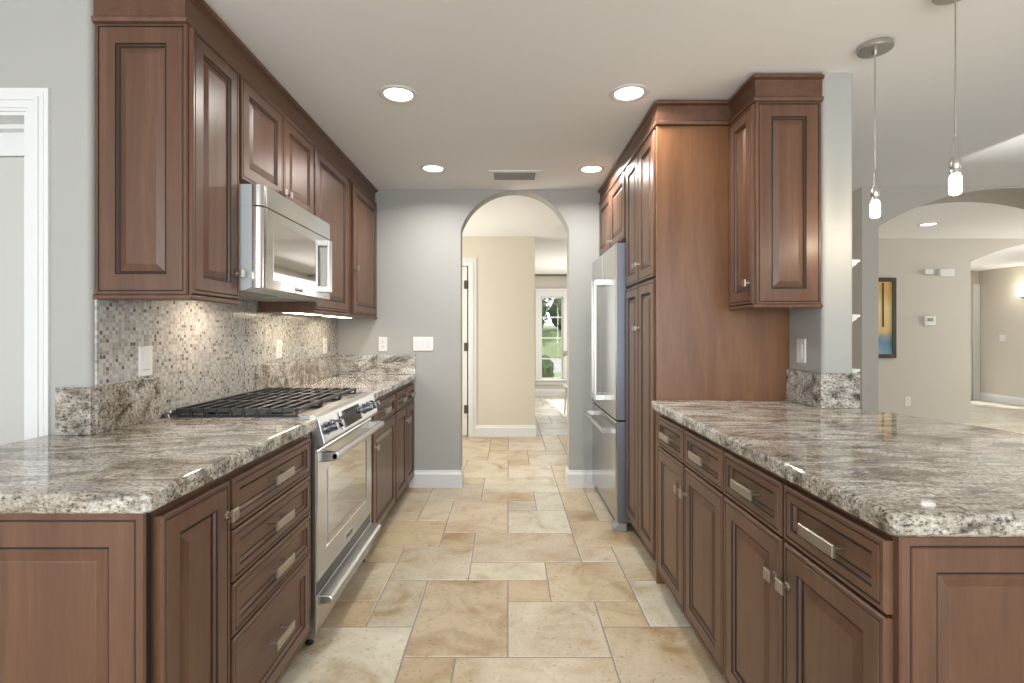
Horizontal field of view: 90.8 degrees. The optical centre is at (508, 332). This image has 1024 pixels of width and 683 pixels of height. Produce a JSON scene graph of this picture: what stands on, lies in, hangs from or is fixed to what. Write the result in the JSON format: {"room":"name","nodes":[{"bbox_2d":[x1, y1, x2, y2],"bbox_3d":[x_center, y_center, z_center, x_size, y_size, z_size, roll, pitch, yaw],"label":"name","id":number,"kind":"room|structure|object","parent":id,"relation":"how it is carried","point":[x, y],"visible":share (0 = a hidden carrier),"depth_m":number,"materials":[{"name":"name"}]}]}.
{"room":"kitchen","nodes":[
{"label":"kitchen","id":0,"kind":"room"},
{"bbox_2d":[0,0,326,434],"bbox_3d":[-3.091,0.044,2.949,3.418,2.407,2.568,0,0,0],"label":"wall","id":1,"kind":"structure","parent":0,"point":[51,44],"depth_m":1.67,"materials":[{"name":"grey paint"}]},
{"bbox_2d":[0,88,50,444],"bbox_3d":[-2.013,0.222,1.740,1.005,2.052,0.180,0,0,0],"label":"door","id":2,"kind":"structure","parent":1,"relation":"in","point":[25,113],"depth_m":1.66,"materials":[{"name":"white paint"}]},
{"bbox_2d":[55,387,94,434],"bbox_3d":[-1.420,0.256,1.655,0.116,0.156,0.019,0,0,0],"label":"backsplash","id":3,"kind":"structure","parent":1,"relation":"attached to","point":[74,406],"depth_m":1.65,"materials":[{"name":"stone"}]},
{"bbox_2d":[94,378,160,433],"bbox_3d":[-1.371,0.256,1.822,0.019,0.156,0.316,0,0,0],"label":"backsplash","id":4,"kind":"structure","parent":1,"relation":"attached to","point":[119,405],"depth_m":1.80,"materials":[{"name":"stone"}]},
{"bbox_2d":[93,24,244,304],"bbox_3d":[-1.208,-0.575,1.839,0.349,0.925,0.322,0,0,0],"label":"upper cabinet","id":5,"kind":"object","parent":1,"relation":"attached to","point":[167,101],"visible":1,"depth_m":1.69,"materials":[{"name":"brown wood"}]},
{"bbox_2d":[91,0,377,204],"bbox_3d":[-1.219,-1.095,2.872,0.326,0.127,2.422,0,0,0],"label":"crown molding","id":6,"kind":"structure","parent":5,"relation":"attached to","point":[197,14],"depth_m":1.95,"materials":[{"name":"brown wood"}]},
{"bbox_2d":[95,299,337,416],"bbox_3d":[-1.378,0.075,2.874,0.006,0.514,2.376,0,0,0],"label":"backsplash","id":7,"kind":"structure","parent":1,"relation":"attached to","point":[203,351],"depth_m":2.23,"materials":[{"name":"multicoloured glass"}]},
{"bbox_2d":[138,346,152,376],"bbox_3d":[-1.370,0.106,1.910,0.009,0.115,0.070,0,0,0],"label":"light switch","id":8,"kind":"object","parent":7,"relation":"attached to","point":[145,353],"visible":1,"depth_m":1.90,"materials":[{"name":"white plastic"}]},
{"bbox_2d":[276,339,281,358],"bbox_3d":[-1.371,0.096,3.020,0.007,0.115,0.070,0,0,0],"label":"wall outlet","id":9,"kind":"object","parent":7,"relation":"attached to","point":[278,341],"visible":1,"depth_m":3.01,"materials":[{"name":"white plastic"}]},
{"bbox_2d":[323,338,326,353],"bbox_3d":[-1.371,0.096,3.780,0.007,0.115,0.070,0,0,0],"label":"wall outlet","id":10,"kind":"object","parent":7,"relation":"attached to","point":[324,339],"visible":1,"depth_m":3.76,"materials":[{"name":"white plastic"}]},
{"bbox_2d":[239,74,313,214],"bbox_3d":[-1.203,-0.818,2.385,0.340,0.425,0.770,0,0,0],"label":"upper cabinet","id":11,"kind":"object","parent":1,"relation":"attached to","point":[274,154],"visible":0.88,"depth_m":2.27,"materials":[{"name":"brown wood"}]},
{"bbox_2d":[239,184,331,301],"bbox_3d":[-1.156,-0.381,2.385,0.436,0.423,0.758,0,0,0],"label":"microwave","id":12,"kind":"object","parent":11,"relation":"attached to","point":[285,250],"visible":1,"depth_m":2.19,"materials":[{"name":"grey metal"}]},
{"bbox_2d":[255,355,338,389],"bbox_3d":[-1.371,0.256,3.411,0.019,0.156,1.342,0,0,0],"label":"backsplash","id":13,"kind":"structure","parent":1,"relation":"attached to","point":[290,373],"depth_m":3.21,"materials":[{"name":"stone"}]},
{"bbox_2d":[257,146,348,315],"bbox_3d":[-1.208,-0.571,3.059,0.349,0.918,0.602,0,0,0],"label":"upper cabinet","id":14,"kind":"object","parent":1,"relation":"attached to","point":[330,183],"visible":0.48,"depth_m":3.07,"materials":[{"name":"brown wood"}]},
{"bbox_2d":[290,313,323,314],"bbox_3d":[-1.215,-0.119,2.990,0.090,0.016,0.420,0,0,0],"label":"light","id":15,"kind":"object","parent":14,"relation":"attached to","point":[290,313],"visible":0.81,"depth_m":3.04,"materials":[{"name":"white plastic"}]},
{"bbox_2d":[467,267,467,415],"bbox_3d":[-1.400,0.044,7.650,3.200,2.407,0.100,0,0,0],"label":"wall","id":16,"kind":"structure","parent":0,"point":[467,267],"depth_m":7.60,"materials":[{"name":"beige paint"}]},
{"bbox_2d":[338,190,599,486],"bbox_3d":[0.002,0.044,4.158,3.047,2.407,0.150,0,0,0],"label":"wall","id":17,"kind":"structure","parent":0,"point":[419,232],"depth_m":4.08,"materials":[{"name":"grey paint"}]},
{"bbox_2d":[347,181,376,318],"bbox_3d":[-1.203,-0.571,3.721,0.340,0.918,0.723,0,0,0],"label":"upper cabinet","id":18,"kind":"object","parent":17,"relation":"attached to","point":[362,211],"visible":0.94,"depth_m":3.65,"materials":[{"name":"brown wood"}]},
{"bbox_2d":[321,314,352,317],"bbox_3d":[-1.215,-0.119,3.600,0.090,0.016,0.420,0,0,0],"label":"light","id":19,"kind":"object","parent":18,"relation":"attached to","point":[324,315],"visible":0.72,"depth_m":3.44,"materials":[{"name":"white plastic"}]},
{"bbox_2d":[339,355,415,373],"bbox_3d":[-1.056,0.256,4.072,0.613,0.156,0.019,0,0,0],"label":"backsplash","id":20,"kind":"structure","parent":17,"relation":"attached to","point":[348,364],"depth_m":4.06,"materials":[{"name":"stone"}]},
{"bbox_2d":[379,337,386,350],"bbox_3d":[-1.015,0.090,4.079,0.070,0.115,0.007,0,0,0],"label":"wall outlet","id":21,"kind":"object","parent":17,"relation":"attached to","point":[382,340],"visible":1,"depth_m":4.08,"materials":[{"name":"white plastic"}]},
{"bbox_2d":[413,337,432,350],"bbox_3d":[-0.690,0.088,4.078,0.162,0.112,0.009,0,0,0],"label":"light switch","id":22,"kind":"object","parent":17,"relation":"attached to","point":[419,343],"visible":1,"depth_m":4.08,"materials":[{"name":"white plastic"}]},
{"bbox_2d":[409,465,463,487],"bbox_3d":[-0.586,1.178,4.151,0.428,0.140,0.164,0,0,0],"label":"baseboard","id":23,"kind":"structure","parent":17,"relation":"attached to","point":[422,478],"depth_m":4.07,"materials":[{"name":"white paint"}]},
{"bbox_2d":[565,465,595,487],"bbox_3d":[0.613,1.178,4.151,0.274,0.140,0.164,0,0,0],"label":"baseboard","id":24,"kind":"structure","parent":17,"relation":"attached to","point":[573,478],"depth_m":4.07,"materials":[{"name":"white paint"}]},
{"bbox_2d":[462,237,534,424],"bbox_3d":[-1.341,0.044,8.040,3.318,2.407,3.920,0,0,0],"label":"wall","id":25,"kind":"structure","parent":0,"point":[505,265],"depth_m":6.08,"materials":[{"name":"beige paint"}]},
{"bbox_2d":[462,258,476,436],"bbox_3d":[-0.910,0.171,6.133,1.050,2.155,0.135,0,0,0],"label":"door","id":26,"kind":"structure","parent":25,"relation":"in","point":[470,284],"depth_m":6.07,"materials":[{"name":"white paint"}]},
{"bbox_2d":[476,425,535,436],"bbox_3d":[-0.029,1.178,8.023,0.722,0.140,3.914,0,0,0],"label":"baseboard","id":27,"kind":"structure","parent":25,"relation":"attached to","point":[481,430],"depth_m":6.07,"materials":[{"name":"white paint"}]},
{"bbox_2d":[535,274,566,275],"bbox_3d":[1.159,-1.141,9.975,1.682,0.034,0.050,0,0,0],"label":"trim","id":28,"kind":"structure","parent":25,"relation":"attached to","point":[535,274],"depth_m":9.95,"materials":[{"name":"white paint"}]},
{"bbox_2d":[535,276,566,388],"bbox_3d":[1.200,0.044,10.075,8.600,2.407,0.150,0,0,0],"label":"wall","id":29,"kind":"structure","parent":0,"point":[540,281],"depth_m":10.00,"materials":[{"name":"beige paint"}]},
{"bbox_2d":[535,389,564,395],"bbox_3d":[1.167,1.178,9.992,1.665,0.140,0.014,0,0,0],"label":"baseboard","id":30,"kind":"structure","parent":29,"relation":"attached to","point":[538,392],"depth_m":9.99,"materials":[{"name":"white paint"}]},
{"bbox_2d":[535,288,566,384],"bbox_3d":[0.860,0.072,10.000,0.691,1.898,0.140,0,0,0],"label":"window","id":31,"kind":"structure","parent":29,"relation":"in","point":[540,293],"depth_m":9.97,"materials":[{"name":"white paint"}]},
{"bbox_2d":[204,0,1023,273],"bbox_3d":[2.200,-1.219,3.350,14.200,0.120,13.700,0,0,0],"label":"ceiling","id":32,"kind":"structure","parent":0,"point":[499,84],"depth_m":2.30,"materials":[{"name":"white paint"}]},
{"bbox_2d":[378,85,417,103],"bbox_3d":[-0.534,-1.156,2.451,0.190,0.006,0.190,0,0,0],"label":"recessed light","id":33,"kind":"object","parent":32,"relation":"in","point":[401,94],"visible":1,"depth_m":2.44,"materials":[{"name":"white plastic"}]},
{"bbox_2d":[420,164,446,172],"bbox_3d":[-0.530,-1.156,3.556,0.190,0.006,0.190,0,0,0],"label":"recessed light","id":34,"kind":"object","parent":32,"relation":"in","point":[430,168],"visible":1,"depth_m":3.54,"materials":[{"name":"white plastic"}]},
{"bbox_2d":[488,170,540,180],"bbox_3d":[0.044,-1.154,3.715,0.378,0.009,0.240,0,0,0],"label":"ceiling vent","id":35,"kind":"object","parent":32,"relation":"in","point":[496,175],"visible":1,"depth_m":3.69,"materials":[{"name":"white metal"}]},
{"bbox_2d":[578,165,604,173],"bbox_3d":[0.586,-1.156,3.570,0.190,0.006,0.190,0,0,0],"label":"recessed light","id":36,"kind":"object","parent":32,"relation":"in","point":[588,169],"visible":1,"depth_m":3.57,"materials":[{"name":"white plastic"}]},
{"bbox_2d":[609,83,648,102],"bbox_3d":[0.582,-1.156,2.440,0.190,0.006,0.190,0,0,0],"label":"recessed light","id":37,"kind":"object","parent":32,"relation":"in","point":[633,92],"visible":1,"depth_m":2.43,"materials":[{"name":"white plastic"}]},
{"bbox_2d":[856,37,893,217],"bbox_3d":[1.478,-0.811,2.036,0.124,0.696,0.124,0,0,0],"label":"pendant light","id":38,"kind":"object","parent":32,"relation":"hanging from","point":[876,47],"visible":1,"depth_m":2.03,"materials":[{"name":"silver metal"}]},
{"bbox_2d":[870,169,879,200],"bbox_3d":[1.478,-0.597,2.036,0.034,0.130,0.034,0,0,0],"label":"socket","id":39,"kind":"object","parent":38,"relation":"attached to","point":[875,191],"depth_m":2.03,"materials":[{"name":"silver metal"}]},
{"bbox_2d":[917,222,938,225],"bbox_3d":[4.470,-1.156,5.380,0.190,0.006,0.190,0,0,0],"label":"recessed light","id":40,"kind":"object","parent":32,"relation":"in","point":[931,223],"visible":1,"depth_m":5.37,"materials":[{"name":"white plastic"}]},
{"bbox_2d":[931,0,961,195],"bbox_3d":[1.500,-0.811,1.695,0.124,0.696,0.124,0,0,0],"label":"pendant light","id":41,"kind":"object","parent":32,"relation":"hanging from","point":[955,164],"visible":1,"depth_m":1.69,"materials":[{"name":"silver metal"}]},
{"bbox_2d":[949,135,961,174],"bbox_3d":[1.500,-0.597,1.695,0.034,0.130,0.034,0,0,0],"label":"socket","id":42,"kind":"object","parent":41,"relation":"attached to","point":[955,164],"depth_m":1.69,"materials":[{"name":"silver metal"}]},
{"bbox_2d":[277,396,1023,682],"bbox_3d":[2.213,1.298,3.356,14.105,0.100,13.702,0,0,0],"label":"floor","id":43,"kind":"structure","parent":0,"point":[512,574],"depth_m":2.44,"materials":[{"name":"tile"}]},
{"bbox_2d":[0,476,238,682],"bbox_3d":[-1.080,0.814,1.228,0.700,0.868,0.306,0,0,0],"label":"base cabinet","id":44,"kind":"object","parent":43,"relation":"on","point":[85,598],"visible":0.95,"depth_m":1.08,"materials":[{"name":"brown wood"}]},
{"bbox_2d":[224,433,310,682],"bbox_3d":[-1.054,0.814,1.680,0.651,0.868,0.596,0,0,0],"label":"base cabinet","id":45,"kind":"object","parent":43,"relation":"on","point":[270,539],"visible":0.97,"depth_m":1.60,"materials":[{"name":"brown wood"}]},
{"bbox_2d":[0,378,316,513],"bbox_3d":[-1.135,0.279,1.521,0.771,0.202,0.938,0,0,0],"label":"countertop","id":46,"kind":"structure","parent":45,"relation":"on","point":[111,450],"depth_m":1.40,"materials":[{"name":"stone"}]},
{"bbox_2d":[164,387,383,645],"bbox_3d":[-1.021,0.773,2.396,0.683,0.949,0.808,0,0,0],"label":"range","id":47,"kind":"object","parent":43,"relation":"on","point":[343,532],"visible":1,"depth_m":2.21,"materials":[{"name":"silver metal"}]},
{"bbox_2d":[164,392,364,417],"bbox_3d":[-1.075,0.336,2.396,0.570,0.035,0.808,0,0,0],"label":"cooktop","id":48,"kind":"object","parent":47,"relation":"in","point":[327,400],"depth_m":2.14,"materials":[{"name":"black metal"}]},
{"bbox_2d":[371,391,394,524],"bbox_3d":[-1.054,0.814,3.107,0.651,0.868,0.583,0,0,0],"label":"base cabinet","id":49,"kind":"object","parent":43,"relation":"on","point":[383,439],"visible":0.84,"depth_m":3.07,"materials":[{"name":"brown wood"}]},
{"bbox_2d":[393,382,415,502],"bbox_3d":[-1.054,0.814,3.740,0.651,0.868,0.681,0,0,0],"label":"base cabinet","id":50,"kind":"object","parent":43,"relation":"on","point":[404,395],"visible":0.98,"depth_m":3.68,"materials":[{"name":"brown wood"}]},
{"bbox_2d":[255,355,415,399],"bbox_3d":[-1.065,0.279,3.411,0.632,0.202,1.342,0,0,0],"label":"countertop","id":51,"kind":"structure","parent":50,"relation":"on","point":[380,375],"depth_m":3.60,"materials":[{"name":"stone"}]},
{"bbox_2d":[562,350,566,414],"bbox_3d":[1.060,0.739,7.497,0.582,1.021,0.506,0,0,0],"label":"dining chair","id":52,"kind":"object","parent":43,"relation":"on","point":[564,353],"visible":0.12,"depth_m":7.69,"materials":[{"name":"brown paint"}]},
{"bbox_2d":[584,241,630,530],"bbox_3d":[0.995,0.333,3.623,0.790,1.830,0.897,0,0,0],"label":"refrigerator","id":53,"kind":"object","parent":43,"relation":"on","point":[608,283],"visible":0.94,"depth_m":3.34,"materials":[{"name":"grey metal"}]},
{"bbox_2d":[657,412,728,675],"bbox_3d":[1.043,0.814,2.094,0.710,0.868,0.812,0,0,0],"label":"base cabinet","id":54,"kind":"object","parent":43,"relation":"on","point":[690,466],"visible":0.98,"depth_m":1.96,"materials":[{"name":"brown wood"}]},
{"bbox_2d":[652,369,1023,536],"bbox_3d":[1.232,0.279,1.721,1.047,0.202,1.580,0,0,0],"label":"countertop","id":55,"kind":"structure","parent":54,"relation":"on","point":[900,475],"depth_m":1.40,"materials":[{"name":"stone"}]},
{"bbox_2d":[626,126,788,583],"bbox_3d":[1.051,0.109,2.838,0.694,2.278,0.653,0,0,0],"label":"pantry cabinet","id":56,"kind":"object","parent":43,"relation":"on","point":[684,342],"visible":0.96,"depth_m":2.51,"materials":[{"name":"brown wood"}]},
{"bbox_2d":[724,450,1023,682],"bbox_3d":[1.064,0.814,1.315,0.752,0.868,0.741,0,0,0],"label":"base cabinet","id":57,"kind":"object","parent":43,"relation":"on","point":[814,592],"visible":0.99,"depth_m":1.07,"materials":[{"name":"brown wood"}]},
{"bbox_2d":[789,73,851,372],"bbox_3d":[1.470,0.044,3.166,0.140,2.407,1.834,0,0,0],"label":"wall","id":58,"kind":"structure","parent":0,"point":[827,330],"depth_m":2.25,"materials":[{"name":"grey paint"}]},
{"bbox_2d":[599,171,625,256],"bbox_3d":[1.051,-0.811,3.623,0.694,0.438,0.916,0,0,0],"label":"upper cabinet","id":59,"kind":"object","parent":58,"relation":"attached to","point":[612,211],"visible":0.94,"depth_m":3.53,"materials":[{"name":"brown wood"}]},
{"bbox_2d":[598,73,824,204],"bbox_3d":[0.817,-1.095,3.073,0.570,0.127,1.969,0,0,-19],"label":"crown molding","id":60,"kind":"structure","parent":59,"relation":"attached to","point":[760,87],"depth_m":2.49,"materials":[{"name":"brown wood"}]},
{"bbox_2d":[728,102,822,309],"bbox_3d":[1.233,-0.575,2.381,0.334,0.925,0.263,0,0,0],"label":"upper cabinet","id":61,"kind":"object","parent":58,"relation":"attached to","point":[775,147],"visible":1,"depth_m":2.26,"materials":[{"name":"brown wood"}]},
{"bbox_2d":[797,339,805,362],"bbox_3d":[1.395,0.085,2.410,0.009,0.115,0.070,0,0,0],"label":"light switch","id":62,"kind":"object","parent":58,"relation":"attached to","point":[801,343],"visible":1,"depth_m":2.40,"materials":[{"name":"white plastic"}]},
{"bbox_2d":[786,369,818,407],"bbox_3d":[1.389,0.256,2.380,0.019,0.156,0.262,0,0,0],"label":"backsplash","id":63,"kind":"structure","parent":58,"relation":"attached to","point":[802,387],"depth_m":2.37,"materials":[{"name":"stone"}]},
{"bbox_2d":[819,373,859,408],"bbox_3d":[1.466,0.256,2.239,0.173,0.156,0.019,0,0,0],"label":"backsplash","id":64,"kind":"structure","parent":58,"relation":"attached to","point":[836,390],"depth_m":2.23,"materials":[{"name":"stone"}]},
{"bbox_2d":[852,259,859,267],"bbox_3d":[1.595,-0.315,2.560,0.110,0.060,0.380,0,0,0],"label":"wall ledge","id":65,"kind":"object","parent":58,"relation":"attached to","point":[854,261],"visible":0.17,"depth_m":2.37,"materials":[{"name":"white paint"}]},
{"bbox_2d":[852,314,859,322],"bbox_3d":[1.595,-0.057,2.560,0.110,0.060,0.380,0,0,0],"label":"wall ledge","id":66,"kind":"object","parent":58,"relation":"attached to","point":[854,316],"visible":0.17,"depth_m":2.37,"materials":[{"name":"white paint"}]},
{"bbox_2d":[852,368,859,372],"bbox_3d":[1.595,0.199,2.560,0.110,0.060,0.380,0,0,0],"label":"wall ledge","id":67,"kind":"object","parent":58,"relation":"attached to","point":[854,370],"visible":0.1,"depth_m":2.37,"materials":[{"name":"white paint"}]},
{"bbox_2d":[852,187,1023,410],"bbox_3d":[5.900,0.044,4.210,6.200,2.407,0.420,0,0,0],"label":"wall","id":68,"kind":"structure","parent":0,"point":[894,201],"depth_m":4.00,"materials":[{"name":"grey paint"}]},
{"bbox_2d":[878,239,1023,422],"bbox_3d":[5.500,0.044,6.260,7.000,2.407,0.120,0,0,0],"label":"wall","id":69,"kind":"structure","parent":0,"point":[931,367],"depth_m":6.20,"materials":[{"name":"beige paint"}]},
{"bbox_2d":[878,278,896,357],"bbox_3d":[4.401,-0.184,6.182,0.682,0.985,0.034,0,0,0],"label":"framed painting","id":70,"kind":"object","parent":69,"relation":"attached to","point":[887,287],"visible":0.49,"depth_m":6.18,"materials":[{"name":"multicoloured"}]},
{"bbox_2d":[905,397,910,405],"bbox_3d":[4.900,0.838,6.196,0.070,0.115,0.007,0,0,0],"label":"wall outlet","id":71,"kind":"object","parent":69,"relation":"attached to","point":[907,399],"visible":1,"depth_m":6.19,"materials":[{"name":"white plastic"}]},
{"bbox_2d":[923,269,932,274],"bbox_3d":[5.140,-0.750,6.182,0.100,0.065,0.034,0,0,0],"label":"sensor","id":72,"kind":"object","parent":69,"relation":"attached to","point":[925,271],"visible":1,"depth_m":6.17,"materials":[{"name":"white plastic"}]},
{"bbox_2d":[924,316,934,324],"bbox_3d":[5.160,-0.152,6.186,0.130,0.120,0.026,0,0,0],"label":"thermostat","id":73,"kind":"object","parent":69,"relation":"attached to","point":[928,320],"visible":1,"depth_m":6.18,"materials":[{"name":"white plastic"}]},
{"bbox_2d":[938,269,954,276],"bbox_3d":[5.357,-0.740,6.180,0.175,0.095,0.040,0,0,0],"label":"door chime","id":74,"kind":"object","parent":69,"relation":"attached to","point":[941,272],"visible":1,"depth_m":6.16,"materials":[{"name":"white plastic"}]},
{"bbox_2d":[971,271,978,399],"bbox_3d":[7.225,0.044,9.525,3.450,2.407,0.150,0,0,0],"label":"wall","id":75,"kind":"structure","parent":0,"point":[974,274],"depth_m":9.45,"materials":[{"name":"beige paint"}]},
{"bbox_2d":[971,347,971,394],"bbox_3d":[8.410,0.713,9.477,0.480,0.890,0.095,0,0,0],"label":"window","id":76,"kind":"structure","parent":75,"relation":"in","point":[971,347],"depth_m":9.43,"materials":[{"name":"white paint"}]},
{"bbox_2d":[972,284,979,399],"bbox_3d":[8.742,0.168,9.438,0.125,2.160,0.025,0,0,0],"label":"trim","id":77,"kind":"structure","parent":75,"relation":"attached to","point":[975,287],"depth_m":9.43,"materials":[{"name":"white paint"}]},
{"bbox_2d":[979,265,1023,397],"bbox_3d":[8.880,0.044,6.935,0.140,2.407,5.030,0,0,0],"label":"wall","id":78,"kind":"structure","parent":0,"point":[1001,309],"depth_m":8.99,"materials":[{"name":"beige paint"}]},
{"bbox_2d":[980,392,1023,405],"bbox_3d":[8.803,1.178,6.945,0.014,0.140,4.990,0,0,0],"label":"baseboard","id":79,"kind":"structure","parent":78,"relation":"attached to","point":[1012,400],"depth_m":8.99,"materials":[{"name":"white paint"}]},
{"bbox_2d":[999,335,1005,340],"bbox_3d":[8.805,0.088,9.000,0.009,0.115,0.116,0,0,0],"label":"light switch","id":80,"kind":"object","parent":78,"relation":"attached to","point":[1001,337],"visible":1,"depth_m":9.00,"materials":[{"name":"white plastic"}]},
{"bbox_2d":[1015,289,1023,297],"bbox_3d":[8.742,-0.677,8.620,0.134,0.150,0.130,0,0,0],"label":"wall sconce","id":81,"kind":"object","parent":78,"relation":"attached to","point":[1019,292],"visible":1,"depth_m":8.59,"materials":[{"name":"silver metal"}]},
{"label":"outside","id":82,"kind":"structure","parent":0,"visible":0},
{"bbox_2d":[553,373,560,377],"bbox_3d":[0.000,1.598,14.330,80.000,0.300,8.340,0,0,0],"label":"lawn","id":83,"kind":"structure","parent":82,"point":[556,375],"depth_m":17.20,"materials":[{"name":"green plant"}]},
{"bbox_2d":[542,354,553,377],"bbox_3d":[0.971,1.036,13.599,0.551,0.947,0.546,0,0,0],"label":"shrub","id":84,"kind":"object","parent":83,"relation":"on","point":[547,364],"visible":0.41,"depth_m":13.40,"materials":[{"name":"green plant"}]},
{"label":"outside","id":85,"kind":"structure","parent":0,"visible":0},
{"bbox_2d":[542,325,560,357],"bbox_3d":[0.000,0.398,44.500,80.000,2.700,31.000,0,0,0],"label":"bank","id":86,"kind":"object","parent":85,"point":[551,348],"depth_m":32.55,"materials":[{"name":"green plant"}]},
{"bbox_2d":[542,298,547,325],"bbox_3d":[1.196,-1.436,37.483,3.722,3.491,3.726,0,0,0],"label":"tree","id":87,"kind":"object","parent":86,"relation":"on","point":[544,308],"visible":0.11,"depth_m":37.01,"materials":[{"name":"green plant"}]},
{"bbox_2d":[542,298,553,327],"bbox_3d":[3.571,-4.825,45.944,11.887,8.756,10.167,0,0,0],"label":"tree","id":88,"kind":"object","parent":86,"relation":"on","point":[549,299],"visible":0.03,"depth_m":45.94,"materials":[{"name":"green plant"}]},
{"bbox_2d":[548,298,560,329],"bbox_3d":[5.175,-1.556,37.982,4.357,3.771,4.328,0,0,0],"label":"tree","id":89,"kind":"object","parent":86,"relation":"on","point":[555,309],"visible":0.27,"depth_m":37.51,"materials":[{"name":"green plant"}]},
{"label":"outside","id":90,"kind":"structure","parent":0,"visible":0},
{"bbox_2d":[550,359,560,372],"bbox_3d":[0.000,1.608,23.750,80.000,0.280,10.500,0,0,0],"label":"street","id":91,"kind":"structure","parent":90,"point":[557,362],"depth_m":22.81,"materials":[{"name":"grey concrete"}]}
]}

